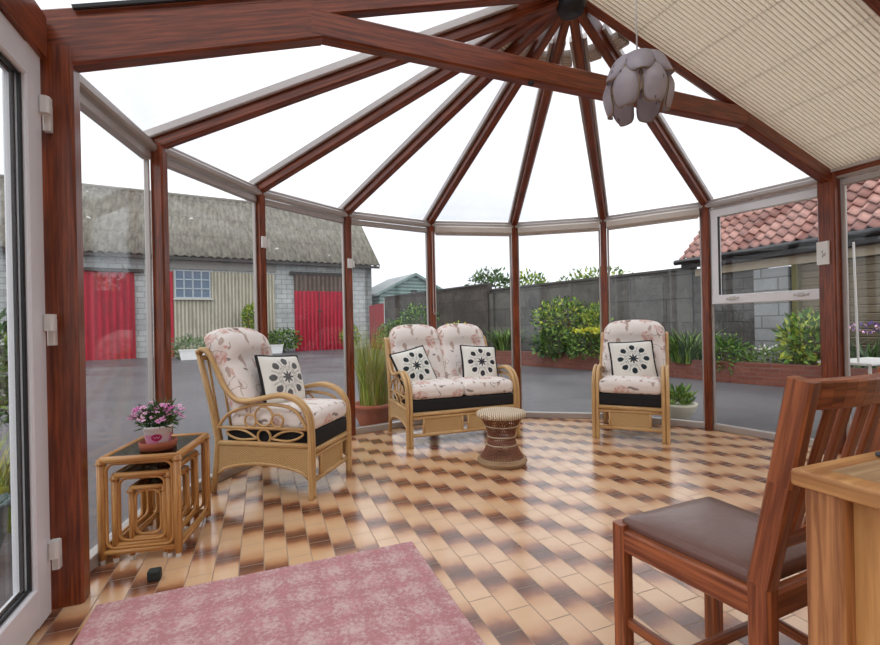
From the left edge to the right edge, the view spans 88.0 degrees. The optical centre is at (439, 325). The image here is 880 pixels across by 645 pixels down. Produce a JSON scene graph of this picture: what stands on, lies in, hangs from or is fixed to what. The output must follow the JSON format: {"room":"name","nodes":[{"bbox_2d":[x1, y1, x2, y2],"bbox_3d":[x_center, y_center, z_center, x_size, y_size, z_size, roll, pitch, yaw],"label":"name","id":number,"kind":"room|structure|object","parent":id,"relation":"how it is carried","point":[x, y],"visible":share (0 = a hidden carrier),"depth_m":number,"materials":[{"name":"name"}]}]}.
{"room":"sunroom","nodes":[
{"label":"sunroom","id":0,"kind":"room"},
{"bbox_2d":[0,0,46,59],"bbox_3d":[-0.913,-1.096,0.149,0.090,0.170,3.340,-1,0,-21],"label":"trim","id":1,"kind":"structure","parent":0,"point":[28,19],"depth_m":1.59,"materials":[{"name":"brown wood"}]},
{"bbox_2d":[71,0,203,10],"bbox_3d":[-0.191,-1.569,1.779,2.412,0.897,0.898,-1,0,-21],"label":"trim","id":2,"kind":"structure","parent":0,"point":[122,3],"depth_m":1.82,"materials":[{"name":"brown wood"}]},
{"bbox_2d":[41,0,552,72],"bbox_3d":[-0.434,-1.498,2.212,2.517,0.993,0.092,-1,0,-21],"label":"ceiling beam","id":3,"kind":"structure","parent":0,"point":[101,39],"depth_m":1.94,"materials":[{"name":"brown wood"}]},
{"bbox_2d":[143,0,558,148],"bbox_3d":[-0.513,-1.509,2.700,2.522,0.911,0.110,-1,0,1],"label":"trim","id":4,"kind":"structure","parent":0,"point":[491,19],"depth_m":2.67,"materials":[{"name":"brown wood"}]},
{"bbox_2d":[249,9,557,192],"bbox_3d":[-0.392,-1.511,3.186,2.492,0.911,0.110,-1,0,24],"label":"trim","id":5,"kind":"structure","parent":0,"point":[430,78],"depth_m":3.17,"materials":[{"name":"brown wood"}]},
{"bbox_2d":[26,417,840,644],"bbox_3d":[1.014,1.099,2.215,5.042,0.140,6.008,-1,0,-21],"label":"floor","id":6,"kind":"structure","parent":0,"point":[525,553],"depth_m":2.45,"materials":[{"name":"tile"}]},
{"bbox_2d":[40,43,89,609],"bbox_3d":[-1.474,0.001,1.784,0.118,2.160,0.080,-1,0,-21],"label":"trim","id":7,"kind":"structure","parent":6,"relation":"on","point":[59,78],"depth_m":1.75,"materials":[{"name":"brown wood"}]},
{"bbox_2d":[0,11,61,644],"bbox_3d":[-1.327,0.032,1.282,0.102,2.069,0.968,-1,0,-21],"label":"door","id":8,"kind":"structure","parent":7,"relation":"attached to","point":[29,606],"depth_m":1.59,"materials":[{"name":"white plastic"}]},
{"bbox_2d":[79,73,156,571],"bbox_3d":[-1.625,-0.009,2.267,0.105,2.187,0.905,-1,0,-10],"label":"window","id":9,"kind":"structure","parent":6,"relation":"on","point":[93,103],"depth_m":2.44,"materials":[{"name":"grey metal"}]},
{"bbox_2d":[95,432,210,564],"bbox_3d":[-1.413,0.838,2.295,0.365,0.485,0.457,-1,0,-10],"label":"table","id":10,"kind":"object","parent":6,"relation":"on","point":[129,453],"visible":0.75,"depth_m":2.11,"materials":[{"name":"orange wicker"}]},
{"bbox_2d":[127,397,185,451],"bbox_3d":[-1.389,0.470,2.238,0.279,0.264,0.258,-1,0,24],"label":"potted plant","id":11,"kind":"object","parent":10,"relation":"on","point":[158,437],"visible":1,"depth_m":2.19,"materials":[{"name":"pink plant"}]},
{"bbox_2d":[109,449,199,562],"bbox_3d":[-1.402,0.876,2.274,0.275,0.407,0.392,-1,0,-10],"label":"table","id":12,"kind":"object","parent":6,"relation":"on","point":[143,470],"visible":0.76,"depth_m":2.11,"materials":[{"name":"orange wicker"}]},
{"bbox_2d":[147,567,161,581],"bbox_3d":[-1.206,1.052,1.925,0.050,0.046,0.038,-1,0,-17],"label":"door stop","id":13,"kind":"object","parent":6,"relation":"on","point":[153,574],"visible":1,"depth_m":1.91,"materials":[{"name":"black rubber"}]},
{"bbox_2d":[126,465,191,559],"bbox_3d":[-1.378,0.909,2.255,0.187,0.340,0.327,-1,0,-10],"label":"table","id":14,"kind":"object","parent":6,"relation":"on","point":[144,484],"visible":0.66,"depth_m":2.12,"materials":[{"name":"orange wicker"}]},
{"bbox_2d":[150,143,172,433],"bbox_3d":[-1.658,0.005,2.720,0.076,2.160,0.063,-1,0,0],"label":"post","id":15,"kind":"object","parent":6,"relation":"on","point":[158,170],"depth_m":2.69,"materials":[{"name":"brown wood"}]},
{"bbox_2d":[165,147,261,499],"bbox_3d":[-1.559,-0.010,3.189,0.105,2.187,0.959,-1,0,14],"label":"window","id":16,"kind":"structure","parent":6,"relation":"on","point":[178,161],"depth_m":3.21,"materials":[{"name":"grey metal"}]},
{"bbox_2d":[256,192,267,339],"bbox_3d":[-1.426,0.000,3.650,0.075,2.160,0.062,-1,0,24],"label":"post","id":17,"kind":"object","parent":6,"relation":"on","point":[260,203],"depth_m":3.62,"materials":[{"name":"brown wood"}]},
{"bbox_2d":[261,236,268,247],"bbox_3d":[-1.396,-0.661,3.636,0.030,0.090,0.070,-1,0,24],"label":"clip","id":18,"kind":"object","parent":17,"relation":"attached to","point":[264,242],"visible":1,"depth_m":3.62,"materials":[{"name":"white plastic"}]},
{"bbox_2d":[195,327,351,500],"bbox_3d":[-1.122,0.543,3.147,0.831,1.068,0.606,-1,0,13],"label":"rattan armchair","id":19,"kind":"object","parent":6,"relation":"on","point":[290,435],"visible":0.96,"depth_m":2.92,"materials":[{"name":"wicker"}]},
{"bbox_2d":[204,327,272,415],"bbox_3d":[-1.329,0.303,3.193,0.354,0.580,0.544,-1,0,13],"label":"cushion","id":20,"kind":"object","parent":19,"relation":"on","point":[232,351],"depth_m":2.98,"materials":[{"name":"fabric"}]},
{"bbox_2d":[254,355,306,402],"bbox_3d":[-1.101,0.378,3.173,0.186,0.366,0.386,-1,0,29],"label":"throw cushion","id":21,"kind":"object","parent":19,"relation":"on","point":[282,373],"visible":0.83,"depth_m":3.10,"materials":[{"name":"white fabric"}]},
{"bbox_2d":[232,398,345,428],"bbox_3d":[-1.016,0.593,3.124,0.610,0.142,0.493,-1,0,13],"label":"seat cushion","id":22,"kind":"object","parent":19,"relation":"on","point":[324,413],"depth_m":2.92,"materials":[{"name":"fabric"}]},
{"bbox_2d":[73,541,484,644],"bbox_3d":[-0.358,1.052,1.042,1.266,0.011,2.000,-1,0,-21],"label":"woven rug","id":23,"kind":"object","parent":6,"relation":"on","point":[387,595],"visible":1,"depth_m":1.68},
{"bbox_2d":[264,190,347,394],"bbox_3d":[-1.169,-0.019,4.050,0.105,2.187,0.951,-1,0,35],"label":"window","id":24,"kind":"structure","parent":6,"relation":"on","point":[297,205],"depth_m":4.12,"materials":[{"name":"grey metal"}]},
{"bbox_2d":[344,214,355,435],"bbox_3d":[-0.884,-0.011,4.431,0.062,2.160,0.075,-1,0,-44],"label":"post","id":25,"kind":"object","parent":6,"relation":"on","point":[347,220],"depth_m":4.40,"materials":[{"name":"brown wood"}]},
{"bbox_2d":[347,258,354,267],"bbox_3d":[-0.861,-0.597,4.402,0.070,0.090,0.030,-1,0,-44],"label":"clip","id":26,"kind":"object","parent":25,"relation":"attached to","point":[350,263],"visible":1,"depth_m":4.39,"materials":[{"name":"white plastic"}]},
{"bbox_2d":[350,211,430,433],"bbox_3d":[-0.493,-0.033,4.703,0.951,2.187,0.105,-1,0,-33],"label":"window","id":27,"kind":"structure","parent":6,"relation":"on","point":[366,217],"depth_m":4.67,"materials":[{"name":"grey metal"}]},
{"bbox_2d":[427,222,435,328],"bbox_3d":[-0.084,-0.028,4.946,0.062,2.160,0.075,-1,0,-21],"label":"post","id":28,"kind":"object","parent":6,"relation":"on","point":[430,230],"depth_m":4.91,"materials":[{"name":"brown wood"}]},
{"bbox_2d":[383,323,520,449],"bbox_3d":[0.084,0.517,4.443,1.106,1.068,0.831,-1,0,-20],"label":"sofa","id":29,"kind":"object","parent":6,"relation":"on","point":[450,390],"visible":0.88,"depth_m":4.19,"materials":[{"name":"fabric"}]},
{"bbox_2d":[389,345,436,391],"bbox_3d":[-0.242,0.395,4.237,0.433,0.412,0.206,-1,0,-36],"label":"throw cushion","id":30,"kind":"object","parent":29,"relation":"on","point":[415,361],"visible":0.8,"depth_m":4.18,"materials":[{"name":"white fabric"}]},
{"bbox_2d":[389,324,445,382],"bbox_3d":[-0.226,0.280,4.553,0.522,0.580,0.354,-1,0,-20],"label":"cushion","id":31,"kind":"object","parent":29,"relation":"on","point":[402,337],"depth_m":4.53,"materials":[{"name":"fabric"}]},
{"bbox_2d":[396,377,463,399],"bbox_3d":[-0.111,0.574,4.256,0.496,0.142,0.610,-1,0,-20],"label":"seat cushion","id":32,"kind":"object","parent":29,"relation":"on","point":[441,388],"depth_m":4.00,"materials":[{"name":"fabric"}]},
{"bbox_2d":[436,323,485,378],"bbox_3d":[0.241,0.270,4.724,0.522,0.580,0.354,-1,0,-20],"label":"cushion","id":33,"kind":"object","parent":29,"relation":"on","point":[450,337],"depth_m":4.65,"materials":[{"name":"fabric"}]},
{"bbox_2d":[460,345,498,376],"bbox_3d":[0.388,0.377,4.479,0.400,0.376,0.196,-1,0,-18],"label":"throw cushion","id":34,"kind":"object","parent":29,"relation":"on","point":[477,361],"visible":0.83,"depth_m":4.43,"materials":[{"name":"white fabric"}]},
{"bbox_2d":[449,375,512,395],"bbox_3d":[0.356,0.564,4.428,0.496,0.142,0.610,-1,0,-20],"label":"seat cushion","id":35,"kind":"object","parent":29,"relation":"on","point":[483,385],"depth_m":4.17,"materials":[{"name":"fabric"}]},
{"bbox_2d":[432,221,513,419],"bbox_3d":[0.381,-0.052,5.047,0.951,2.187,0.105,-1,0,-10],"label":"window","id":36,"kind":"structure","parent":6,"relation":"on","point":[437,223],"depth_m":5.05,"materials":[{"name":"grey metal"}]},
{"bbox_2d":[434,226,511,236],"bbox_3d":[0.367,-1.034,5.010,0.861,0.102,0.070,-1,0,-10],"label":"roller blind","id":37,"kind":"object","parent":36,"relation":"attached to","point":[439,230],"visible":0.98,"depth_m":4.98,"materials":[{"name":"beige fabric"}]},
{"bbox_2d":[432,232,435,310],"bbox_3d":[-0.063,-0.562,4.909,0.035,0.893,0.006,-1,0,-19],"label":"blind cord","id":38,"kind":"object","parent":37,"relation":"hanging from","point":[434,232],"visible":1,"depth_m":4.90,"materials":[{"name":"white plastic"}]},
{"bbox_2d":[476,407,526,469],"bbox_3d":[0.465,0.841,3.440,0.376,0.396,0.376,-1,0,0],"label":"wicker stool","id":39,"kind":"object","parent":6,"relation":"on","point":[499,415],"visible":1,"depth_m":3.34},
{"bbox_2d":[511,226,520,408],"bbox_3d":[0.852,-0.048,5.115,0.063,2.160,0.076,-1,0,0],"label":"post","id":40,"kind":"object","parent":6,"relation":"on","point":[514,247],"depth_m":5.08,"materials":[{"name":"brown wood"}]},
{"bbox_2d":[515,217,603,418],"bbox_3d":[1.320,-0.071,5.031,0.951,2.187,0.105,-1,0,12],"label":"window","id":41,"kind":"structure","parent":6,"relation":"on","point":[530,414],"depth_m":5.01,"materials":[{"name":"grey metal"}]},
{"bbox_2d":[518,221,599,235],"bbox_3d":[1.292,-1.054,4.994,0.861,0.102,0.070,-1,0,12],"label":"roller blind","id":42,"kind":"object","parent":41,"relation":"attached to","point":[584,226],"visible":1,"depth_m":4.96,"materials":[{"name":"fabric"}]},
{"bbox_2d":[600,220,608,419],"bbox_3d":[1.782,-0.068,4.913,0.062,2.160,0.075,-1,0,24],"label":"post","id":43,"kind":"object","parent":6,"relation":"on","point":[603,230],"depth_m":4.88,"materials":[{"name":"brown wood"}]},
{"bbox_2d":[591,320,670,444],"bbox_3d":[1.840,0.480,4.360,0.636,1.068,0.831,-1,0,27],"label":"rattan armchair","id":44,"kind":"object","parent":6,"relation":"on","point":[639,398],"visible":0.98,"depth_m":4.07,"materials":[{"name":"fabric"}]},
{"bbox_2d":[599,373,660,394],"bbox_3d":[1.792,0.533,4.264,0.523,0.142,0.610,-1,0,27],"label":"seat cushion","id":45,"kind":"object","parent":44,"relation":"on","point":[610,384],"depth_m":4.02,"materials":[{"name":"fabric"}]},
{"bbox_2d":[608,340,657,376],"bbox_3d":[1.813,0.337,4.291,0.428,0.389,0.216,-1,0,17],"label":"throw cushion","id":46,"kind":"object","parent":44,"relation":"on","point":[635,358],"visible":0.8,"depth_m":4.25,"materials":[{"name":"white fabric"}]},
{"bbox_2d":[602,320,665,376],"bbox_3d":[1.928,0.234,4.546,0.578,0.580,0.354,-1,0,27],"label":"cushion","id":47,"kind":"object","parent":44,"relation":"on","point":[622,330],"depth_m":4.52,"materials":[{"name":"fabric"}]},
{"bbox_2d":[604,202,704,428],"bbox_3d":[2.182,-0.090,4.656,0.951,2.187,0.105,-1,0,35],"label":"window","id":48,"kind":"structure","parent":6,"relation":"on","point":[655,420],"depth_m":4.52,"materials":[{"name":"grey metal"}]},
{"bbox_2d":[606,207,699,229],"bbox_3d":[2.140,-1.072,4.625,0.861,0.102,0.070,-1,0,35],"label":"roller blind","id":49,"kind":"object","parent":48,"relation":"attached to","point":[693,213],"visible":1,"depth_m":4.58,"materials":[{"name":"fabric"}]},
{"bbox_2d":[700,205,713,429],"bbox_3d":[2.563,-0.084,4.370,0.075,2.160,0.062,-1,0,-44],"label":"post","id":50,"kind":"object","parent":6,"relation":"on","point":[704,211],"depth_m":4.34,"materials":[{"name":"brown wood"}]},
{"bbox_2d":[612,366,879,644],"bbox_3d":[0.816,0.569,1.200,0.432,0.933,0.538,-1,0,-24],"label":"dining chair","id":51,"kind":"object","parent":6,"relation":"on","point":[737,557],"visible":0.84,"depth_m":1.04,"materials":[{"name":"brown wood"}]},
{"bbox_2d":[705,177,818,446],"bbox_3d":[2.835,-0.104,3.979,0.105,2.187,0.952,-1,0,-33],"label":"window","id":52,"kind":"structure","parent":6,"relation":"on","point":[809,193],"depth_m":4.07,"materials":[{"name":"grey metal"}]},
{"bbox_2d":[817,172,846,453],"bbox_3d":[3.077,-0.095,3.570,0.125,2.160,0.120,-1,0,-21],"label":"post","id":53,"kind":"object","parent":6,"relation":"on","point":[829,201],"depth_m":3.52,"materials":[{"name":"brown wood"}]},
{"bbox_2d":[816,241,829,264],"bbox_3d":[2.993,-0.564,3.560,0.020,0.180,0.085,-1,0,-21],"label":"wall plate","id":54,"kind":"object","parent":53,"relation":"attached to","point":[823,248],"visible":1,"depth_m":3.55,"materials":[{"name":"white plastic"}]},
{"bbox_2d":[791,450,879,644],"bbox_3d":[1.234,0.628,0.711,1.100,0.792,0.600,-1,0,-21],"label":"wooden desk","id":55,"kind":"object","parent":6,"relation":"on","point":[842,495],"visible":1,"depth_m":0.74,"materials":[{"name":"brown wood"}]},
{"bbox_2d":[836,165,879,454],"bbox_3d":[3.313,-0.114,3.018,0.105,2.187,1.100,-1,0,-21],"label":"window","id":56,"kind":"structure","parent":6,"relation":"on","point":[845,180],"depth_m":3.49,"materials":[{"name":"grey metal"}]},
{"bbox_2d":[338,13,558,213],"bbox_3d":[-0.108,-1.517,3.595,0.110,0.911,2.492,-1,0,-44],"label":"trim","id":57,"kind":"structure","parent":0,"point":[473,85],"depth_m":3.50,"materials":[{"name":"brown wood"}]},
{"bbox_2d":[423,17,562,223],"bbox_3d":[0.310,-1.526,3.865,0.110,0.911,2.492,-1,0,-21],"label":"trim","id":58,"kind":"structure","parent":0,"point":[508,91],"depth_m":3.66,"materials":[{"name":"brown wood"}]},
{"bbox_2d":[539,51,546,60],"bbox_3d":[0.691,-1.819,3.121,0.075,0.071,0.096,-1,0,-10],"label":"blind","id":59,"kind":"object","parent":58,"relation":"attached to","point":[543,56],"visible":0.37,"depth_m":3.08,"materials":[{"name":"beige fabric"}]},
{"bbox_2d":[311,9,748,127],"bbox_3d":[0.780,-1.424,2.676,2.976,0.146,0.073,-1,0,-21],"label":"ceiling beam","id":60,"kind":"structure","parent":0,"point":[337,31],"depth_m":2.42,"materials":[{"name":"brown wood"}]},
{"bbox_2d":[508,20,569,225],"bbox_3d":[0.800,-1.536,3.953,0.110,0.911,2.492,-1,0,1],"label":"trim","id":61,"kind":"structure","parent":0,"point":[556,46],"depth_m":3.69,"materials":[{"name":"brown wood"}]},
{"bbox_2d":[557,0,585,20],"bbox_3d":[0.770,-1.882,2.677,0.170,0.110,0.170,-1,0,0],"label":"trim","id":62,"kind":"structure","parent":61,"relation":"attached to","point":[567,10],"depth_m":2.65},
{"bbox_2d":[569,18,608,219],"bbox_3d":[1.287,-1.547,3.847,0.110,0.911,2.492,-1,0,24],"label":"trim","id":63,"kind":"structure","parent":0,"point":[578,42],"depth_m":3.63,"materials":[{"name":"brown wood"}]},
{"bbox_2d":[561,50,571,66],"bbox_3d":[0.867,-1.823,3.118,0.075,0.071,0.096,-1,0,12],"label":"blind","id":64,"kind":"object","parent":63,"relation":"attached to","point":[566,59],"visible":0.87,"depth_m":3.10,"materials":[{"name":"beige fabric"}]},
{"bbox_2d":[577,9,713,204],"bbox_3d":[1.696,-1.555,3.563,2.492,0.911,0.110,-1,0,-44],"label":"trim","id":65,"kind":"structure","parent":0,"point":[600,35],"depth_m":3.58,"materials":[{"name":"brown wood"}]},
{"bbox_2d":[588,43,601,61],"bbox_3d":[1.029,-1.826,3.048,0.075,0.071,0.096,-1,0,35],"label":"blind","id":66,"kind":"object","parent":65,"relation":"attached to","point":[594,55],"visible":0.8,"depth_m":3.04,"materials":[{"name":"beige fabric"}]},
{"bbox_2d":[612,32,628,49],"bbox_3d":[1.151,-1.829,2.921,0.096,0.071,0.075,-1,0,-33],"label":"blind","id":67,"kind":"object","parent":65,"relation":"attached to","point":[620,42],"visible":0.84,"depth_m":2.91,"materials":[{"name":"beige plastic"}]},
{"bbox_2d":[585,0,830,183],"bbox_3d":[1.976,-1.549,3.158,2.504,0.993,0.092,-1,0,-21],"label":"trim","id":68,"kind":"structure","parent":0,"point":[755,128],"depth_m":3.23,"materials":[{"name":"brown wood"}]},
{"bbox_2d":[589,0,879,172],"bbox_3d":[2.090,-1.556,2.708,2.325,0.792,0.837,-1,0,-21],"label":"blind","id":69,"kind":"object","parent":68,"relation":"attached to","point":[809,70],"visible":1,"depth_m":2.73,"materials":[{"name":"fabric"}]},
{"bbox_2d":[835,159,879,175],"bbox_3d":[3.687,-1.233,1.960,0.090,0.150,3.340,-1,0,-21],"label":"trim","id":70,"kind":"structure","parent":0,"point":[877,162],"depth_m":3.37,"materials":[{"name":"brown wood"}]},
{"bbox_2d":[862,0,879,16],"bbox_3d":[2.249,-1.615,2.290,2.412,0.885,0.060,-1,0,-21],"label":"trim","id":71,"kind":"structure","parent":0,"point":[874,5],"depth_m":2.26,"materials":[{"name":"brown wood"}]},
{"bbox_3d":[2.076,-0.444,-0.561,4.745,3.100,1.986,-1,0,0],"label":"wall","id":72,"kind":"structure","parent":0,"visible":0},
{"bbox_2d":[603,0,674,126],"bbox_3d":[0.959,-1.486,2.225,0.321,0.912,0.337,-1,0,27],"label":"pendant lamp","id":73,"kind":"object","parent":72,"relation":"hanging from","point":[642,76],"visible":1,"depth_m":2.13,"materials":[{"name":"white plastic"}]},
{"label":"outside","id":74,"kind":"structure","parent":0,"visible":0},
{"bbox_2d":[0,348,860,608],"bbox_3d":[0.026,1.250,18.000,110.000,0.200,90.000,-1,0,0],"label":"ground","id":75,"kind":"structure","parent":74,"point":[114,387],"depth_m":6.97,"materials":[{"name":"asphalt"}]},
{"bbox_2d":[0,307,8,426],"bbox_3d":[-3.587,0.507,3.435,1.054,1.443,1.138,-1,0,0],"label":"bush","id":76,"kind":"object","parent":75,"relation":"on","point":[4,385],"visible":0.28,"depth_m":3.50,"materials":[{"name":"green plant"}]},
{"bbox_2d":[0,485,10,548],"bbox_3d":[-2.305,0.908,2.134,0.442,0.582,0.437,-1,0,-26],"label":"trough","id":77,"kind":"object","parent":75,"relation":"on","point":[5,498],"visible":0.91,"depth_m":2.23,"materials":[{"name":"teal ceramic"}]},
{"bbox_2d":[0,431,11,533],"bbox_3d":[-2.716,0.886,2.667,0.985,0.644,1.065,-1,0,0],"label":"grass","id":78,"kind":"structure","parent":75,"relation":"on","point":[6,473],"depth_m":2.66,"materials":[{"name":"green plant"}]},
{"bbox_2d":[171,334,205,359],"bbox_3d":[-10.162,0.891,18.684,2.203,1.248,1.396,-1,0,0],"label":"bush","id":79,"kind":"object","parent":75,"relation":"on","point":[197,339],"visible":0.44,"depth_m":18.54,"materials":[{"name":"green plant"}]},
{"bbox_2d":[0,174,379,363],"bbox_3d":[-13.698,-2.693,23.380,19.670,8.275,7.830,-1,0,-29],"label":"barn","id":80,"kind":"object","parent":75,"relation":"on","point":[211,238],"visible":0.59,"depth_m":21.56,"materials":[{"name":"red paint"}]},
{"bbox_2d":[178,349,204,359],"bbox_3d":[-9.828,1.156,18.100,0.960,0.405,0.360,-1,0,-29],"label":"trough","id":81,"kind":"object","parent":75,"relation":"on","point":[185,354],"visible":0.68,"depth_m":17.89,"materials":[{"name":"paint"}]},
{"bbox_2d":[240,302,254,329],"bbox_3d":[-8.811,0.088,21.392,1.291,2.507,0.975,-1,0,0],"label":"climbing shrub","id":82,"kind":"object","parent":75,"relation":"on","point":[249,307],"visible":0.49,"depth_m":21.22,"materials":[{"name":"green plant"}]},
{"bbox_2d":[270,344,283,353],"bbox_3d":[-7.828,1.114,21.300,0.960,0.405,0.360,-1,0,-29],"label":"trough","id":83,"kind":"object","parent":75,"relation":"on","point":[278,348],"visible":0.57,"depth_m":21.25,"materials":[{"name":"ceramic"}]},
{"bbox_2d":[268,327,302,351],"bbox_3d":[-7.564,0.681,22.026,1.937,1.261,1.071,-1,0,0],"label":"bush","id":84,"kind":"object","parent":75,"relation":"on","point":[271,336],"visible":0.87,"depth_m":21.91,"materials":[{"name":"green plant"}]},
{"bbox_2d":[339,324,361,346],"bbox_3d":[-4.606,0.604,23.318,1.230,1.365,1.002,-1,0,0],"label":"bush","id":85,"kind":"object","parent":75,"relation":"on","point":[355,327],"visible":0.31,"depth_m":23.24,"materials":[{"name":"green plant"}]},
{"bbox_2d":[339,322,394,425],"bbox_3d":[-0.781,0.524,5.377,0.968,1.285,1.069,-1,0,-43],"label":"potted plant","id":86,"kind":"object","parent":75,"relation":"on","point":[372,408],"visible":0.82,"depth_m":5.23,"materials":[{"name":"plant"}]},
{"bbox_2d":[369,303,383,348],"bbox_3d":[-3.234,0.069,23.250,0.070,2.250,2.313,-1,0,-25],"label":"gate","id":87,"kind":"object","parent":75,"relation":"on","point":[376,312],"visible":0.62,"depth_m":23.26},
{"bbox_2d":[373,318,403,346],"bbox_3d":[-1.950,0.486,19.216,1.810,1.582,1.258,-1,0,0],"label":"shrub","id":88,"kind":"object","parent":75,"relation":"on","point":[395,322],"visible":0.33,"depth_m":19.11,"materials":[{"name":"green plant"}]},
{"bbox_2d":[372,273,441,337],"bbox_3d":[-2.311,-0.895,27.727,5.026,4.187,3.735,-1,0,-32],"label":"garden shed","id":89,"kind":"object","parent":75,"relation":"on","point":[411,283],"visible":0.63,"depth_m":26.05,"materials":[{"name":"green"}]},
{"bbox_2d":[396,302,439,326],"bbox_3d":[-0.771,0.162,16.209,1.666,2.017,1.287,-1,0,0],"label":"shrub","id":90,"kind":"object","parent":75,"relation":"on","point":[416,312],"visible":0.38,"depth_m":16.04,"materials":[{"name":"green plant"}]},
{"bbox_2d":[384,283,492,345],"bbox_3d":[-0.396,-0.122,18.658,0.300,2.560,7.353,-1,0,-35],"label":"wall","id":91,"kind":"structure","parent":75,"relation":"on","point":[469,304],"depth_m":17.09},
{"bbox_2d":[464,266,509,288],"bbox_3d":[2.368,-0.845,21.008,2.537,3.900,2.037,-1,0,0],"label":"tree","id":92,"kind":"object","parent":75,"relation":"on","point":[499,277],"visible":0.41,"depth_m":20.75,"materials":[{"name":"green plant"}]},
{"bbox_2d":[496,350,513,364],"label":"brick planter","id":93,"kind":"object","parent":75,"relation":"on","point":[502,357],"depth_m":12.97,"materials":[{"name":"brick"}]},
{"bbox_2d":[481,326,533,350],"bbox_3d":[2.010,0.377,13.541,2.053,0.862,2.077,-1,0,44],"label":"fern","id":94,"kind":"object","parent":93,"relation":"on","point":[502,342],"visible":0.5,"depth_m":13.21,"materials":[{"name":"green plant"}]},
{"bbox_2d":[520,267,549,285],"bbox_3d":[3.925,-0.721,19.606,2.302,3.584,1.908,-1,0,0],"label":"tree","id":95,"kind":"object","parent":75,"relation":"on","point":[535,276],"visible":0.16,"depth_m":19.40,"materials":[{"name":"green plant"}]},
{"bbox_2d":[521,350,599,369],"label":"brick planter","id":96,"kind":"object","parent":75,"relation":"on","point":[527,358],"depth_m":11.54,"materials":[{"name":"brick"}]},
{"bbox_2d":[528,325,577,361],"bbox_3d":[2.928,0.462,11.745,1.331,0.974,1.063,-1,0,0],"label":"shrub","id":97,"kind":"object","parent":96,"relation":"on","point":[546,345],"visible":0.86,"depth_m":11.58,"materials":[{"name":"green plant"}]},
{"bbox_2d":[529,295,595,341],"bbox_3d":[3.253,-0.018,12.106,1.879,1.604,1.209,-1,0,0],"label":"shrub","id":98,"kind":"object","parent":96,"relation":"on","point":[555,310],"visible":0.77,"depth_m":11.95,"materials":[{"name":"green plant"}]},
{"bbox_2d":[563,327,599,359],"bbox_3d":[3.663,0.422,10.974,1.246,0.818,0.862,-1,0,0],"label":"clipped hedge","id":99,"kind":"object","parent":96,"relation":"on","point":[591,332],"visible":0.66,"depth_m":10.76,"materials":[{"name":"green plant"}]},
{"bbox_2d":[577,301,613,349],"bbox_3d":[3.991,0.061,11.646,0.886,1.412,0.784,-1,0,-35],"label":"shrub","id":100,"kind":"object","parent":96,"relation":"on","point":[588,316],"visible":0.4,"depth_m":11.56,"materials":[{"name":"green plant"}]},
{"bbox_2d":[489,267,696,352],"bbox_3d":[3.718,-0.109,13.217,0.360,2.360,7.025,-1,0,-36],"label":"wall","id":101,"kind":"structure","parent":75,"relation":"on","point":[665,297],"depth_m":11.71,"materials":[{"name":"concrete"}]},
{"bbox_2d":[556,262,632,281],"bbox_3d":[6.636,-0.833,18.963,3.810,3.696,3.096,-1,0,0],"label":"tree","id":102,"kind":"object","parent":75,"relation":"on","point":[620,271],"visible":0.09,"depth_m":18.70,"materials":[{"name":"green plant"}]},
{"bbox_2d":[670,382,697,419],"bbox_3d":[2.741,0.867,5.256,0.444,0.450,0.452,-1,0,25],"label":"potted plant","id":103,"kind":"object","parent":75,"relation":"on","point":[683,408],"visible":0.74,"depth_m":5.13,"materials":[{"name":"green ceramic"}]},
{"bbox_2d":[670,400,697,419],"bbox_3d":[2.742,0.992,5.250,0.410,0.200,0.410,-1,0,0],"label":"bowl","id":104,"kind":"object","parent":103,"relation":"on","point":[678,409],"depth_m":5.11,"materials":[{"name":"beige ceramic"}]},
{"bbox_2d":[669,357,702,379],"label":"brick planter","id":105,"kind":"object","parent":75,"relation":"on","point":[694,370],"depth_m":8.94,"materials":[{"name":"brick"}]},
{"bbox_2d":[667,326,736,363],"bbox_3d":[4.941,0.342,9.184,2.246,0.806,2.296,-1,0,0],"label":"clump","id":106,"kind":"object","parent":105,"relation":"on","point":[683,350],"visible":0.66,"depth_m":8.93,"materials":[{"name":"green plant"}]},
{"bbox_2d":[699,332,755,374],"bbox_3d":[5.299,0.549,8.439,0.933,0.840,0.928,-1,0,0],"label":"rounded bush","id":107,"kind":"object","parent":105,"relation":"on","point":[730,342],"visible":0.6,"depth_m":8.29,"materials":[{"name":"green plant"}]},
{"bbox_2d":[715,360,820,386],"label":"brick planter","id":108,"kind":"object","parent":75,"relation":"on","point":[763,374],"depth_m":7.82,"materials":[{"name":"brick"}]},
{"bbox_2d":[737,344,806,363],"bbox_3d":[5.861,0.549,8.081,1.111,0.464,0.758,-1,0,0],"label":"perennials","id":109,"kind":"object","parent":108,"relation":"on","point":[762,353],"visible":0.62,"depth_m":8.06,"materials":[{"name":"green plant"}]},
{"bbox_2d":[770,306,851,364],"bbox_3d":[6.165,0.246,7.603,1.107,1.165,0.950,-1,0,0],"label":"leafy shrub","id":110,"kind":"object","parent":108,"relation":"on","point":[813,321],"visible":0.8,"depth_m":7.56,"materials":[{"name":"green plant"}]},
{"bbox_2d":[673,169,879,364],"bbox_3d":[7.366,-0.961,7.000,1.430,3.910,7.700,-1,0,-21],"label":"outbuilding","id":111,"kind":"structure","parent":75,"relation":"on","point":[753,243],"depth_m":8.51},
{"bbox_2d":[817,242,879,373],"bbox_3d":[3.847,0.178,4.092,0.808,1.780,0.400,-1,0,-21],"label":"table","id":112,"kind":"object","parent":75,"relation":"on","point":[864,361],"visible":0.48,"depth_m":3.86,"materials":[{"name":"plastic"}]},
{"bbox_2d":[850,366,876,375],"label":"brick planter","id":113,"kind":"object","parent":75,"relation":"on","point":[856,371],"depth_m":6.78,"materials":[{"name":"brick"}]},
{"bbox_2d":[849,320,879,357],"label":"spiky plant","id":114,"kind":"object","parent":113,"relation":"on","point":[867,353],"depth_m":6.89,"materials":[{"name":"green plant"}]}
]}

